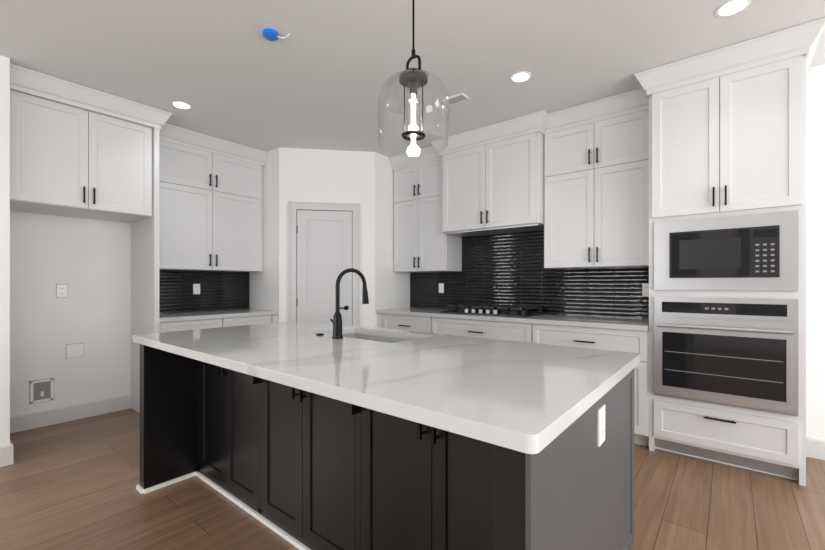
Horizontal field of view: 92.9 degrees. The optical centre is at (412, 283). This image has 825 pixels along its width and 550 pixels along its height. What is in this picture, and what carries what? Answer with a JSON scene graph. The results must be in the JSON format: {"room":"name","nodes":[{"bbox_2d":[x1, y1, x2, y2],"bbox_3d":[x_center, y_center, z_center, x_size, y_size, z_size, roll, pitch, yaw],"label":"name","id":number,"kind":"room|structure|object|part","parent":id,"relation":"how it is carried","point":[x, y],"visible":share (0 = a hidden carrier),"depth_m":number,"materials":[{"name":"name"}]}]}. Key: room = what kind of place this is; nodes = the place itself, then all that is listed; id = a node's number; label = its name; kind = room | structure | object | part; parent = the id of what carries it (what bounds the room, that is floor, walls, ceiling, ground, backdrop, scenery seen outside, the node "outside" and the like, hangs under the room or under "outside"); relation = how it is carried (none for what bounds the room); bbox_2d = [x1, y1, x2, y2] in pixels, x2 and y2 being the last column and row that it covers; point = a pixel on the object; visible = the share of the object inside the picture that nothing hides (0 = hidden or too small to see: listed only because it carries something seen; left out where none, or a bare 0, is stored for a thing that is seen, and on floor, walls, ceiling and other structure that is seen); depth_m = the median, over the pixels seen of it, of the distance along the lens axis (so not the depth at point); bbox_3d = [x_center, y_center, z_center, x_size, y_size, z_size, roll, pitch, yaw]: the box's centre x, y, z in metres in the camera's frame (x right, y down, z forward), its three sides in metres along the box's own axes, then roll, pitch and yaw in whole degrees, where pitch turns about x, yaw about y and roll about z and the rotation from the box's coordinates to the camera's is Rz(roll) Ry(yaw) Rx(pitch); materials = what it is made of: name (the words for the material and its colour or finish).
{"room":"kitchen","nodes":[
{"label":"kitchen","id":0,"kind":"room"},
{"bbox_2d":[0,55,9,445],"bbox_3d":[-3.116,-0.155,2.899,0.800,2.790,0.120,0,0,39],"label":"wall","id":1,"kind":"structure","parent":0,"point":[4,250],"depth_m":2.67,"materials":[{"name":"white paint"}]},
{"bbox_2d":[0,440,12,466],"bbox_3d":[-3.065,1.170,2.926,0.786,0.140,0.046,0,0,39],"label":"baseboard","id":2,"kind":"structure","parent":1,"relation":"attached to","point":[6,451],"depth_m":2.67,"materials":[{"name":"white paint"}]},
{"bbox_2d":[10,211,231,415],"bbox_3d":[-2.298,-0.155,4.642,0.120,2.790,3.860,0,0,39],"label":"wall","id":3,"kind":"structure","parent":0,"point":[88,261],"depth_m":3.55,"materials":[{"name":"white paint"}]},
{"bbox_2d":[30,378,53,403],"bbox_3d":[-3.215,0.930,3.403,0.022,0.196,0.156,0,0,36],"label":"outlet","id":4,"kind":"object","parent":3,"relation":"attached to","point":[41,390],"depth_m":3.40,"materials":[{"name":"white plastic"}]},
{"bbox_2d":[56,284,67,297],"bbox_3d":[-3.135,0.064,3.505,0.008,0.120,0.077,0,0,39],"label":"outlet","id":5,"kind":"object","parent":3,"relation":"attached to","point":[61,289],"depth_m":3.51,"materials":[{"name":"white plastic"}]},
{"bbox_2d":[10,394,130,432],"bbox_3d":[-3.094,1.170,3.550,0.016,0.140,0.920,0,0,39],"label":"baseboard","id":6,"kind":"structure","parent":3,"relation":"attached to","point":[26,421],"depth_m":3.53,"materials":[{"name":"white paint"}]},
{"bbox_2d":[66,343,83,357],"bbox_3d":[-3.079,0.609,3.576,0.007,0.125,0.125,0,0,39],"label":"outlet","id":7,"kind":"object","parent":3,"relation":"attached to","point":[72,350],"depth_m":3.57,"materials":[{"name":"white plastic"}]},
{"bbox_2d":[10,91,153,222],"bbox_3d":[-2.857,-1.077,3.359,0.618,0.942,0.917,0,0,39],"label":"upper cabinet","id":8,"kind":"object","parent":3,"relation":"attached to","point":[65,161],"depth_m":3.13,"materials":[{"name":"white paint"}]},
{"bbox_2d":[249,148,409,327],"bbox_3d":[-1.028,-0.155,5.004,1.400,2.790,1.460,0,0,39],"label":"wall","id":9,"kind":"structure","parent":0,"point":[365,180],"depth_m":4.60,"materials":[{"name":"white paint"}]},
{"bbox_2d":[134,139,262,274],"bbox_3d":[-2.272,-0.846,4.298,0.347,1.402,1.197,0,0,39],"label":"upper cabinet","id":10,"kind":"object","parent":9,"relation":"attached to","point":[187,204],"depth_m":4.11,"materials":[{"name":"white paint"}]},
{"bbox_2d":[296,210,351,324],"bbox_3d":[-1.016,0.196,4.524,0.435,2.088,0.480,0,0,39],"label":"pantry door","id":11,"kind":"structure","parent":9,"relation":"in","point":[324,249],"depth_m":4.52,"materials":[{"name":"white paint"}]},
{"bbox_2d":[288,201,359,325],"bbox_3d":[-1.011,0.153,4.518,0.802,2.173,0.034,0,0,-8],"label":"door frame","id":12,"kind":"structure","parent":9,"relation":"attached to","point":[294,207],"depth_m":4.50,"materials":[{"name":"white paint"}]},
{"bbox_2d":[0,408,824,549],"bbox_3d":[-0.305,1.270,1.063,7.720,0.060,6.920,0,0,39],"label":"floor","id":13,"kind":"structure","parent":0,"point":[70,485],"depth_m":2.20,"materials":[{"name":"brown wood"}]},
{"bbox_2d":[134,319,225,410],"bbox_3d":[-2.361,0.795,3.973,0.618,0.890,0.580,0,0,39],"label":"base cabinet","id":14,"kind":"object","parent":13,"relation":"on","point":[141,326],"depth_m":3.77,"materials":[{"name":"white paint"}]},
{"bbox_2d":[134,307,277,322],"bbox_3d":[-2.156,0.329,4.203,0.647,0.039,1.197,0,0,39],"label":"countertop","id":15,"kind":"structure","parent":14,"relation":"on","point":[163,316],"depth_m":4.01,"materials":[{"name":"white stone"}]},
{"bbox_2d":[226,315,276,326],"bbox_3d":[-1.985,0.795,4.438,0.618,0.890,0.617,0,0,39],"label":"base cabinet","id":16,"kind":"object","parent":13,"relation":"on","point":[246,319],"depth_m":4.25,"materials":[{"name":"white paint"}]},
{"bbox_2d":[136,344,637,549],"bbox_3d":[-0.330,0.795,2.066,2.458,0.890,1.216,0,0,39],"label":"kitchen island","id":17,"kind":"object","parent":13,"relation":"on","point":[306,435],"depth_m":1.60,"materials":[{"name":"black paint"}]},
{"bbox_3d":[-0.339,1.229,2.055,2.458,0.022,1.188,0,0,39],"label":"island shoe moulding","id":18,"kind":"part","parent":17,"relation":"part of","materials":[{"name":"white wood"}]},
{"bbox_2d":[133,320,639,459],"bbox_3d":[-0.339,0.330,2.055,2.500,0.040,1.220,0,0,39],"label":"island countertop","id":19,"kind":"structure","parent":17,"relation":"on","point":[514,396],"depth_m":1.40,"materials":[{"name":"white stone"}]},
{"bbox_2d":[330,268,368,338],"bbox_3d":[-0.381,0.110,2.293,0.152,0.399,0.229,0,0,39],"label":"kitchen faucet","id":20,"kind":"object","parent":19,"relation":"on","point":[336,321],"visible":1,"depth_m":2.21,"materials":[{"name":"black metal"}]},
{"bbox_2d":[325,332,416,343],"bbox_3d":[-0.260,0.439,2.416,0.762,0.202,0.432,0,0,39],"label":"sink","id":21,"kind":"object","parent":19,"relation":"in","point":[360,335],"depth_m":2.63,"materials":[{"name":"silver metal"}]},
{"bbox_3d":[0.614,0.795,1.292,0.012,0.888,1.169,0,0,39],"label":"island panel","id":22,"kind":"part","parent":17,"relation":"part of","materials":[{"name":"grey paint"}]},
{"bbox_2d":[376,147,427,332],"bbox_3d":[0.063,-0.153,4.609,0.787,2.788,0.696,0,0,39],"label":"tall cabinet","id":23,"kind":"object","parent":13,"relation":"on","point":[410,171],"depth_m":4.66,"materials":[{"name":"white paint"}]},
{"bbox_2d":[428,114,527,341],"bbox_3d":[0.797,-0.153,4.016,1.100,2.788,0.696,0,0,39],"label":"tall cabinet","id":24,"kind":"object","parent":13,"relation":"on","point":[478,185],"depth_m":4.14,"materials":[{"name":"white paint"}]},
{"bbox_2d":[441,303,543,317],"bbox_3d":[0.809,0.267,4.033,0.910,0.085,0.510,0,0,39],"label":"gas cooktop","id":25,"kind":"object","parent":24,"relation":"in","point":[519,311],"visible":1,"depth_m":3.89,"materials":[{"name":"black metal"}]},
{"bbox_2d":[528,17,824,485],"bbox_3d":[1.923,-0.153,3.105,1.798,2.788,0.696,0,0,39],"label":"tall cabinet","id":26,"kind":"object","parent":13,"relation":"on","point":[555,215],"depth_m":2.84,"materials":[{"name":"white paint"}]},
{"bbox_2d":[654,297,797,416],"bbox_3d":[2.046,0.455,2.612,0.758,0.720,0.112,0,0,39],"label":"built-in oven","id":27,"kind":"object","parent":26,"relation":"in","point":[738,352],"visible":1,"depth_m":2.59,"materials":[{"name":"silver metal"}]},
{"bbox_2d":[654,210,797,290],"bbox_3d":[2.070,-0.203,2.641,0.758,0.495,0.038,0,0,39],"label":"built-in microwave","id":28,"kind":"object","parent":26,"relation":"in","point":[753,252],"visible":1,"depth_m":2.60,"materials":[{"name":"silver metal"}]},
{"bbox_2d":[0,0,824,156],"bbox_3d":[-0.305,-1.575,1.063,7.720,0.050,6.920,0,0,39],"label":"ceiling","id":29,"kind":"structure","parent":0,"point":[320,74],"depth_m":2.63,"materials":[{"name":"white paint"}]},
{"bbox_2d":[171,101,191,108],"bbox_3d":[-2.003,-1.547,3.401,0.155,0.006,0.155,0,0,-6],"label":"recessed light","id":30,"kind":"object","parent":29,"relation":"in","point":[179,104],"depth_m":3.40,"materials":[{"name":"white plastic"}]},
{"bbox_2d":[263,28,289,40],"bbox_3d":[-0.846,-1.531,2.414,0.153,0.038,0.114,0,0,39],"label":"cap","id":31,"kind":"object","parent":29,"relation":"attached to","point":[269,34],"visible":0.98,"depth_m":2.41,"materials":[{"name":"blue plastic"}]},
{"bbox_2d":[378,0,448,155],"bbox_3d":[0.004,-1.055,1.701,0.306,0.990,0.306,0,0,39],"label":"pendant light","id":32,"kind":"object","parent":29,"relation":"hanging from","point":[413,79],"visible":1,"depth_m":1.69,"materials":[{"name":"clear glass"}]},
{"bbox_3d":[0.004,-0.690,1.701,0.018,0.260,0.018,0,0,39],"label":"bulb","id":33,"kind":"part","parent":32,"relation":"part of","materials":[{"name":"white glass"}]},
{"bbox_2d":[442,93,468,105],"bbox_3d":[0.362,-1.544,3.289,0.200,0.010,0.110,0,0,39],"label":"ceiling vent","id":34,"kind":"object","parent":29,"relation":"in","point":[452,100],"visible":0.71,"depth_m":3.28,"materials":[{"name":"white metal"}]},
{"bbox_2d":[510,71,531,82],"bbox_3d":[0.812,-1.547,2.938,0.155,0.006,0.155,0,0,-6],"label":"recessed light","id":35,"kind":"object","parent":29,"relation":"in","point":[522,76],"depth_m":2.93,"materials":[{"name":"white plastic"}]},
{"bbox_2d":[715,0,750,16],"bbox_3d":[1.793,-1.547,2.196,0.155,0.006,0.155,0,0,-6],"label":"recessed light","id":36,"kind":"object","parent":29,"relation":"in","point":[729,8],"depth_m":2.20,"materials":[{"name":"white plastic"}]},
{"bbox_2d":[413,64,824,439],"bbox_3d":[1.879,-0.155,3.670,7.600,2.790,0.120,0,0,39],"label":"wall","id":37,"kind":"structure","parent":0,"point":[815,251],"depth_m":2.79,"materials":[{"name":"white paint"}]},
{"bbox_2d":[806,437,824,459],"bbox_3d":[3.770,1.170,2.053,2.546,0.140,0.016,0,0,39],"label":"baseboard","id":38,"kind":"structure","parent":37,"relation":"attached to","point":[815,448],"depth_m":2.78,"materials":[{"name":"white paint"}]}
]}

